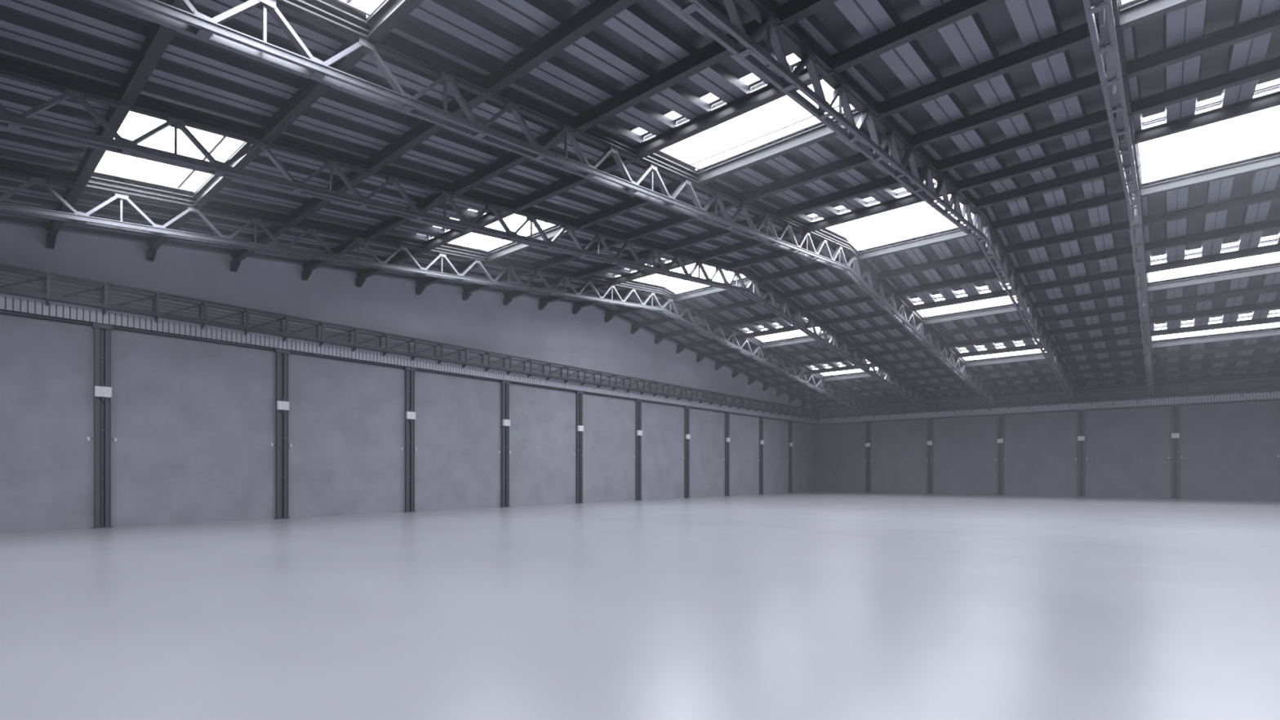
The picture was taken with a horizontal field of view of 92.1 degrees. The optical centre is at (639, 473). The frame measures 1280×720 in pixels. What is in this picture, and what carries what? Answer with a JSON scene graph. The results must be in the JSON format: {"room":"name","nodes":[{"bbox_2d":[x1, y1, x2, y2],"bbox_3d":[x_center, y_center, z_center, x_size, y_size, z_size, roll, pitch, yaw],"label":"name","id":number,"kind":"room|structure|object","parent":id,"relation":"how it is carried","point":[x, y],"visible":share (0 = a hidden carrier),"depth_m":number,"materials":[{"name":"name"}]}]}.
{"room":"aircraft hangar","nodes":[
{"label":"aircraft hangar","id":0,"kind":"room"},
{"bbox_2d":[0,222,814,533],"bbox_3d":[-3.821,-4.300,37.245,0.312,12.200,65.520,0,0,41],"label":"wall","id":1,"kind":"structure","parent":0,"point":[193,420],"depth_m":25.86,"materials":[{"name":"paint"}]},
{"bbox_2d":[87,382,116,441],"bbox_3d":[-17.802,-2.040,20.452,0.262,1.920,0.740,0,0,41],"label":"junction box","id":2,"kind":"object","parent":1,"relation":"attached to","point":[100,391],"visible":1,"depth_m":20.38,"materials":[{"name":"grey metal"}]},
{"bbox_2d":[271,398,291,446],"bbox_3d":[-14.255,-2.040,24.604,0.262,1.920,0.740,0,0,41],"label":"junction box","id":3,"kind":"object","parent":1,"relation":"attached to","point":[281,405],"visible":1,"depth_m":24.51,"materials":[{"name":"grey metal"}]},
{"bbox_2d":[401,408,416,450],"bbox_3d":[-10.709,-2.040,28.757,0.262,1.920,0.740,0,0,41],"label":"junction box","id":4,"kind":"object","parent":1,"relation":"attached to","point":[410,415],"visible":1,"depth_m":28.65,"materials":[{"name":"grey metal"}]},
{"bbox_2d":[0,263,819,424],"bbox_3d":[-3.496,-5.595,36.968,0.665,1.290,65.540,0,0,41],"label":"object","id":5,"kind":"structure","parent":1,"relation":"attached to","point":[46,304],"depth_m":25.19,"materials":[{"name":"metal"}]},
{"bbox_2d":[498,417,510,453],"bbox_3d":[-7.162,-2.040,32.909,0.262,1.920,0.740,0,0,41],"label":"junction box","id":6,"kind":"object","parent":1,"relation":"attached to","point":[506,422],"visible":1,"depth_m":32.83,"materials":[{"name":"grey metal"}]},
{"bbox_2d":[573,423,583,455],"bbox_3d":[-3.615,-2.040,37.062,0.262,1.920,0.740,0,0,41],"label":"junction box","id":7,"kind":"object","parent":1,"relation":"attached to","point":[580,428],"visible":1,"depth_m":36.94,"materials":[{"name":"grey metal"}]},
{"bbox_2d":[633,428,642,457],"bbox_3d":[-0.069,-2.040,41.215,0.262,1.920,0.740,0,0,41],"label":"junction box","id":8,"kind":"object","parent":1,"relation":"attached to","point":[639,433],"visible":1,"depth_m":41.10,"materials":[{"name":"grey metal"}]},
{"bbox_2d":[683,432,690,458],"bbox_3d":[3.478,-2.040,45.367,0.262,1.920,0.740,0,0,41],"label":"junction box","id":9,"kind":"object","parent":1,"relation":"attached to","point":[687,436],"visible":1,"depth_m":45.26,"materials":[{"name":"grey metal"}]},
{"bbox_2d":[723,435,730,459],"bbox_3d":[7.024,-2.040,49.520,0.262,1.920,0.740,0,0,41],"label":"junction box","id":10,"kind":"object","parent":1,"relation":"attached to","point":[727,439],"visible":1,"depth_m":49.40,"materials":[{"name":"grey metal"}]},
{"bbox_2d":[0,491,1279,719],"bbox_3d":[15.014,1.900,21.159,49.950,0.200,66.120,0,0,41],"label":"floor","id":11,"kind":"structure","parent":0,"point":[807,605],"depth_m":7.71,"materials":[{"name":"concrete"}]},
{"bbox_2d":[91,322,113,528],"bbox_3d":[-17.841,-1.575,20.485,0.260,6.750,0.520,0,0,41],"label":"steel column","id":12,"kind":"structure","parent":11,"relation":"on","point":[102,332],"depth_m":20.49,"materials":[{"name":"black metal"}]},
{"bbox_2d":[273,348,290,519],"bbox_3d":[-14.294,-1.575,24.637,0.260,6.750,0.520,0,0,41],"label":"steel column","id":13,"kind":"structure","parent":11,"relation":"on","point":[281,355],"depth_m":24.64,"materials":[{"name":"black metal"}]},
{"bbox_2d":[403,366,416,512],"bbox_3d":[-10.748,-1.575,28.790,0.260,6.750,0.520,0,0,41],"label":"steel column","id":14,"kind":"structure","parent":11,"relation":"on","point":[409,371],"depth_m":28.81,"materials":[{"name":"black metal"}]},
{"bbox_2d":[499,380,510,507],"bbox_3d":[-7.201,-1.575,32.942,0.260,6.750,0.520,0,0,41],"label":"steel column","id":15,"kind":"structure","parent":11,"relation":"on","point":[504,384],"depth_m":32.97,"materials":[{"name":"black metal"}]},
{"bbox_2d":[574,390,583,503],"bbox_3d":[-3.654,-1.575,37.095,0.260,6.750,0.520,0,0,41],"label":"steel column","id":16,"kind":"structure","parent":11,"relation":"on","point":[579,394],"depth_m":37.13,"materials":[{"name":"black metal"}]},
{"bbox_2d":[634,399,642,500],"bbox_3d":[-0.108,-1.575,41.248,0.260,6.750,0.520,0,0,41],"label":"steel column","id":17,"kind":"structure","parent":11,"relation":"on","point":[637,402],"depth_m":41.14,"materials":[{"name":"black metal"}]},
{"bbox_2d":[683,405,690,497],"bbox_3d":[3.439,-1.575,45.400,0.260,6.750,0.520,0,0,41],"label":"steel column","id":18,"kind":"structure","parent":11,"relation":"on","point":[686,409],"depth_m":45.42,"materials":[{"name":"black metal"}]},
{"bbox_2d":[724,411,729,496],"bbox_3d":[6.986,-1.575,49.553,0.260,6.750,0.520,0,0,41],"label":"steel column","id":19,"kind":"structure","parent":11,"relation":"on","point":[726,413],"depth_m":49.46,"materials":[{"name":"black metal"}]},
{"bbox_2d":[758,416,763,493],"bbox_3d":[10.532,-1.575,53.705,0.260,6.750,0.520,0,0,41],"label":"steel column","id":20,"kind":"structure","parent":11,"relation":"on","point":[761,418],"depth_m":53.74,"materials":[{"name":"black metal"}]},
{"bbox_2d":[787,420,792,493],"bbox_3d":[14.079,-1.575,57.858,0.260,6.750,0.520,0,0,41],"label":"steel column","id":21,"kind":"structure","parent":11,"relation":"on","point":[788,421],"depth_m":57.71,"materials":[{"name":"black metal"}]},
{"bbox_2d":[865,421,871,492],"bbox_3d":[21.617,-1.575,58.431,0.520,6.750,0.260,0,0,41],"label":"steel column","id":22,"kind":"structure","parent":11,"relation":"on","point":[868,423],"depth_m":58.34,"materials":[{"name":"black metal"}]},
{"bbox_2d":[926,417,933,493],"bbox_3d":[25.791,-1.575,54.865,0.520,6.750,0.260,0,0,41],"label":"steel column","id":23,"kind":"structure","parent":11,"relation":"on","point":[930,420],"depth_m":54.89,"materials":[{"name":"black metal"}]},
{"bbox_2d":[996,413,1004,495],"bbox_3d":[29.966,-1.575,51.300,0.520,6.750,0.260,0,0,41],"label":"steel column","id":24,"kind":"structure","parent":11,"relation":"on","point":[1000,416],"depth_m":51.34,"materials":[{"name":"black metal"}]},
{"bbox_2d":[1077,408,1085,497],"bbox_3d":[34.141,-1.575,47.734,0.520,6.750,0.260,0,0,41],"label":"steel column","id":25,"kind":"structure","parent":11,"relation":"on","point":[1081,412],"depth_m":47.77,"materials":[{"name":"black metal"}]},
{"bbox_2d":[1170,404,1180,498],"bbox_3d":[38.315,-1.575,44.169,0.520,6.750,0.260,0,0,41],"label":"steel column","id":26,"kind":"structure","parent":11,"relation":"on","point":[1175,407],"depth_m":44.20,"materials":[{"name":"black metal"}]},
{"bbox_2d":[0,0,1279,406],"bbox_3d":[15.014,-8.557,21.159,49.350,3.826,65.522,0,0,41],"label":"ceiling","id":27,"kind":"structure","parent":0,"point":[90,39],"depth_m":16.09,"materials":[{"name":"grey metal"}]},
{"bbox_2d":[93,136,245,193],"bbox_3d":[-11.701,-8.034,15.247,5.360,0.345,2.538,0,0,41],"label":"frame","id":28,"kind":"object","parent":27,"relation":"attached to","point":[221,139],"visible":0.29,"depth_m":16.73,"materials":[{"name":"grey metal"}]},
{"bbox_2d":[96,111,241,189],"bbox_3d":[-11.873,-8.057,15.046,5.400,0.326,3.100,0,0,41],"label":"skylight","id":29,"kind":"object","parent":28,"relation":"attached to","point":[135,125],"visible":0.2,"depth_m":15.56,"materials":[{"name":"white glass"}]},
{"bbox_2d":[335,0,386,19],"bbox_3d":[-3.641,-8.034,8.363,5.360,0.345,2.538,0,0,41],"label":"frame","id":30,"kind":"object","parent":27,"relation":"attached to","point":[368,13],"visible":0.8,"depth_m":10.76,"materials":[{"name":"grey metal"}]},
{"bbox_2d":[351,0,379,9],"bbox_3d":[-3.813,-8.057,8.162,5.400,0.326,3.100,0,0,41],"label":"skylight","id":31,"kind":"object","parent":30,"relation":"attached to","point":[369,4],"visible":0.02,"depth_m":10.76,"materials":[{"name":"white glass"}]},
{"bbox_2d":[0,158,870,414],"bbox_3d":[0.396,-7.865,33.569,0.340,4.828,65.686,0,0,40],"label":"roof truss","id":32,"kind":"object","parent":27,"relation":"attached to","point":[37,175],"depth_m":20.97,"materials":[{"name":"grey metal"}]},
{"bbox_2d":[0,53,930,410],"bbox_3d":[4.502,-7.865,30.062,0.340,4.828,65.686,0,0,40],"label":"roof truss","id":33,"kind":"object","parent":27,"relation":"attached to","point":[75,88],"depth_m":15.82,"materials":[{"name":"grey metal"}]},
{"bbox_2d":[429,222,555,252],"bbox_3d":[-5.226,-9.081,22.829,5.360,0.377,2.838,0,0,41],"label":"frame","id":34,"kind":"object","parent":27,"relation":"attached to","point":[482,248],"visible":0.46,"depth_m":24.45,"materials":[{"name":"grey metal"}]},
{"bbox_2d":[421,208,552,248],"bbox_3d":[-5.398,-9.104,22.627,5.400,0.357,3.400,0,0,41],"label":"skylight","id":35,"kind":"object","parent":34,"relation":"attached to","point":[513,221],"visible":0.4,"depth_m":23.55,"materials":[{"name":"white glass"}]},
{"bbox_2d":[93,0,997,406],"bbox_3d":[8.456,-7.865,26.684,0.340,4.828,65.686,0,0,40],"label":"roof truss","id":36,"kind":"object","parent":27,"relation":"attached to","point":[451,74],"depth_m":13.18,"materials":[{"name":"grey metal"}]},
{"bbox_2d":[614,259,746,294],"bbox_3d":[2.304,-10.233,31.646,5.360,0.513,5.389,0,0,41],"label":"frame","id":37,"kind":"object","parent":27,"relation":"attached to","point":[666,260],"visible":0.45,"depth_m":33.40,"materials":[{"name":"grey metal"}]},
{"bbox_2d":[611,258,744,292],"bbox_3d":[2.132,-10.254,31.444,5.400,0.491,5.950,0,0,41],"label":"skylight","id":38,"kind":"object","parent":37,"relation":"attached to","point":[686,285],"visible":0.3,"depth_m":32.91,"materials":[{"name":"white glass"}]},
{"bbox_2d":[643,66,855,171],"bbox_3d":[2.834,-9.081,15.944,5.360,0.377,2.838,0,0,41],"label":"frame","id":39,"kind":"object","parent":27,"relation":"attached to","point":[692,164],"visible":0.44,"depth_m":17.00,"materials":[{"name":"grey metal"}]},
{"bbox_2d":[631,53,851,166],"bbox_3d":[2.662,-9.104,15.743,5.400,0.357,3.400,0,0,41],"label":"skylight","id":40,"kind":"object","parent":39,"relation":"attached to","point":[780,112],"visible":0.4,"depth_m":16.32,"materials":[{"name":"white glass"}]},
{"bbox_2d":[743,317,822,341],"bbox_3d":[9.562,-9.380,40.143,5.400,0.353,3.070,0,0,41],"label":"skylight","id":41,"kind":"object","parent":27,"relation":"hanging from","point":[797,331],"visible":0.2,"depth_m":41.15,"materials":[{"name":"white glass"}]},
{"bbox_2d":[746,324,826,342],"bbox_3d":[9.734,-9.300,40.345,5.360,0.367,2.509,0,0,41],"label":"frame","id":42,"kind":"object","parent":27,"relation":"attached to","point":[762,340],"visible":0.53,"depth_m":41.59,"materials":[{"name":"grey metal"}]},
{"bbox_2d":[810,359,878,374],"bbox_3d":[16.056,-8.230,47.747,5.400,0.353,3.070,0,0,41],"label":"skylight","id":43,"kind":"object","parent":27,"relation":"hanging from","point":[865,359],"visible":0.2,"depth_m":48.62,"materials":[{"name":"white glass"}]},
{"bbox_2d":[813,361,878,376],"bbox_3d":[16.228,-8.150,47.949,5.360,0.367,2.509,0,0,41],"label":"frame","id":44,"kind":"object","parent":27,"relation":"attached to","point":[847,372],"visible":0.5,"depth_m":49.14,"materials":[{"name":"grey"}]},
{"bbox_2d":[663,0,1076,401],"bbox_3d":[12.562,-7.865,23.177,0.340,4.828,65.686,0,0,40],"label":"roof truss","id":45,"kind":"object","parent":27,"relation":"attached to","point":[812,55],"depth_m":14.24,"materials":[{"name":"grey metal"}]},
{"bbox_2d":[812,182,966,251],"bbox_3d":[10.365,-10.233,24.762,5.360,0.513,5.389,0,0,41],"label":"frame","id":46,"kind":"object","parent":27,"relation":"attached to","point":[837,233],"visible":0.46,"depth_m":26.08,"materials":[{"name":"grey metal"}]},
{"bbox_2d":[808,178,973,248],"bbox_3d":[10.193,-10.254,24.560,5.400,0.491,5.950,0,0,41],"label":"skylight","id":47,"kind":"object","parent":46,"relation":"attached to","point":[940,223],"visible":0.3,"depth_m":25.80,"materials":[{"name":"white glass"}]},
{"bbox_2d":[915,285,1017,317],"bbox_3d":[17.794,-9.300,33.461,5.360,0.367,2.509,0,0,41],"label":"frame","id":48,"kind":"object","parent":27,"relation":"attached to","point":[1011,303],"visible":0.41,"depth_m":34.12,"materials":[{"name":"grey metal"}]},
{"bbox_2d":[912,283,1016,315],"bbox_3d":[17.622,-9.380,33.259,5.400,0.353,3.070,0,0,41],"label":"skylight","id":49,"kind":"object","parent":48,"relation":"attached to","point":[1004,298],"visible":0.2,"depth_m":33.79,"materials":[{"name":"white glass"}]},
{"bbox_2d":[960,341,1047,360],"bbox_3d":[24.289,-8.150,41.065,5.360,0.367,2.509,0,0,41],"label":"frame","id":50,"kind":"object","parent":27,"relation":"attached to","point":[966,359],"visible":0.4,"depth_m":41.76,"materials":[{"name":"grey metal"}]},
{"bbox_2d":[960,338,1040,359],"bbox_3d":[24.117,-8.230,40.863,5.400,0.353,3.070,0,0,41],"label":"skylight","id":51,"kind":"object","parent":50,"relation":"attached to","point":[1021,341],"visible":0.2,"depth_m":41.34,"materials":[{"name":"white glass"}]},
{"bbox_2d":[1082,0,1154,397],"bbox_3d":[16.098,-7.865,20.158,0.340,4.828,65.686,0,0,40],"label":"roof truss","id":52,"kind":"object","parent":27,"relation":"attached to","point":[1108,11],"depth_m":15.07,"materials":[{"name":"grey metal"}]},
{"bbox_2d":[1118,0,1136,7],"bbox_3d":[11.009,-9.081,8.963,6.760,0.377,2.838,0,0,41],"label":"frame","id":53,"kind":"object","parent":27,"relation":"attached to","point":[1122,2],"visible":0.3,"depth_m":12.05,"materials":[{"name":"grey metal"}]},
{"bbox_2d":[1136,85,1279,184],"bbox_3d":[18.539,-10.233,17.780,6.760,0.513,5.389,0,0,41],"label":"frame","id":54,"kind":"object","parent":27,"relation":"attached to","point":[1277,86],"visible":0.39,"depth_m":19.60,"materials":[{"name":"grey metal"}]},
{"bbox_2d":[1138,78,1279,181],"bbox_3d":[18.367,-10.254,17.578,6.800,0.491,5.950,0,0,41],"label":"skylight","id":55,"kind":"object","parent":54,"relation":"attached to","point":[1270,142],"visible":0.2,"depth_m":19.46,"materials":[{"name":"white glass"}]},
{"bbox_2d":[1146,240,1279,283],"bbox_3d":[25.969,-9.300,26.479,6.760,0.367,2.509,0,0,41],"label":"frame","id":56,"kind":"object","parent":27,"relation":"attached to","point":[1273,241],"visible":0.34,"depth_m":27.52,"materials":[{"name":"grey metal"}]},
{"bbox_2d":[1147,235,1279,280],"bbox_3d":[25.797,-9.380,26.277,6.800,0.353,3.070,0,0,41],"label":"skylight","id":57,"kind":"object","parent":56,"relation":"attached to","point":[1274,255],"visible":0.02,"depth_m":27.23,"materials":[{"name":"white glass"}]},
{"bbox_2d":[1151,312,1279,341],"bbox_3d":[32.463,-8.150,34.083,6.760,0.367,2.509,0,0,41],"label":"frame","id":58,"kind":"object","parent":27,"relation":"attached to","point":[1277,313],"visible":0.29,"depth_m":34.85,"materials":[{"name":"grey metal"}]},
{"bbox_2d":[1151,310,1279,339],"bbox_3d":[32.291,-8.230,33.882,6.800,0.353,3.070,0,0,41],"label":"skylight","id":59,"kind":"object","parent":58,"relation":"attached to","point":[1273,311],"visible":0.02,"depth_m":34.41,"materials":[{"name":"white glass"}]},
{"bbox_2d":[45,0,1279,413],"bbox_3d":[15.569,-8.271,21.809,49.350,3.750,63.310,0,0,41],"label":"roof beams","id":60,"kind":"structure","parent":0,"point":[391,13],"depth_m":20.24,"materials":[{"name":"grey metal"}]},
{"bbox_2d":[813,371,1279,500],"bbox_3d":[36.351,-2.483,46.141,49.850,8.566,0.312,0,0,41],"label":"wall","id":61,"kind":"structure","parent":0,"point":[1228,450],"depth_m":48.18,"materials":[{"name":"concrete"}]},
{"bbox_2d":[864,441,872,462],"bbox_3d":[21.584,-2.040,58.392,0.740,1.920,0.262,0,0,41],"label":"junction box","id":62,"kind":"object","parent":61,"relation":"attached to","point":[868,444],"visible":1,"depth_m":58.30,"materials":[{"name":"grey metal"}]},
{"bbox_2d":[925,440,934,461],"bbox_3d":[25.758,-2.040,54.826,0.740,1.920,0.262,0,0,41],"label":"junction box","id":63,"kind":"object","parent":61,"relation":"attached to","point":[929,442],"visible":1,"depth_m":54.70,"materials":[{"name":"grey metal"}]},
{"bbox_2d":[995,437,1005,460],"bbox_3d":[29.933,-2.040,51.261,0.740,1.920,0.262,0,0,41],"label":"junction box","id":64,"kind":"object","parent":61,"relation":"attached to","point":[1000,441],"visible":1,"depth_m":51.14,"materials":[{"name":"grey metal"}]},
{"bbox_2d":[817,377,1279,423],"bbox_3d":[36.074,-5.595,45.817,48.070,1.290,0.665,0,0,41],"label":"beam","id":65,"kind":"structure","parent":61,"relation":"attached to","point":[1270,393],"depth_m":47.90,"materials":[{"name":"metal"}]},
{"bbox_2d":[1075,434,1087,459],"bbox_3d":[34.108,-2.040,47.695,0.740,1.920,0.262,0,0,41],"label":"junction box","id":66,"kind":"object","parent":61,"relation":"attached to","point":[1081,437],"visible":1,"depth_m":47.60,"materials":[{"name":"grey metal"}]},
{"bbox_2d":[1168,431,1182,458],"bbox_3d":[38.282,-2.040,44.130,0.740,1.920,0.262,0,0,41],"label":"junction box","id":67,"kind":"object","parent":61,"relation":"attached to","point":[1175,435],"visible":1,"depth_m":44.04,"materials":[{"name":"grey metal"}]}
]}

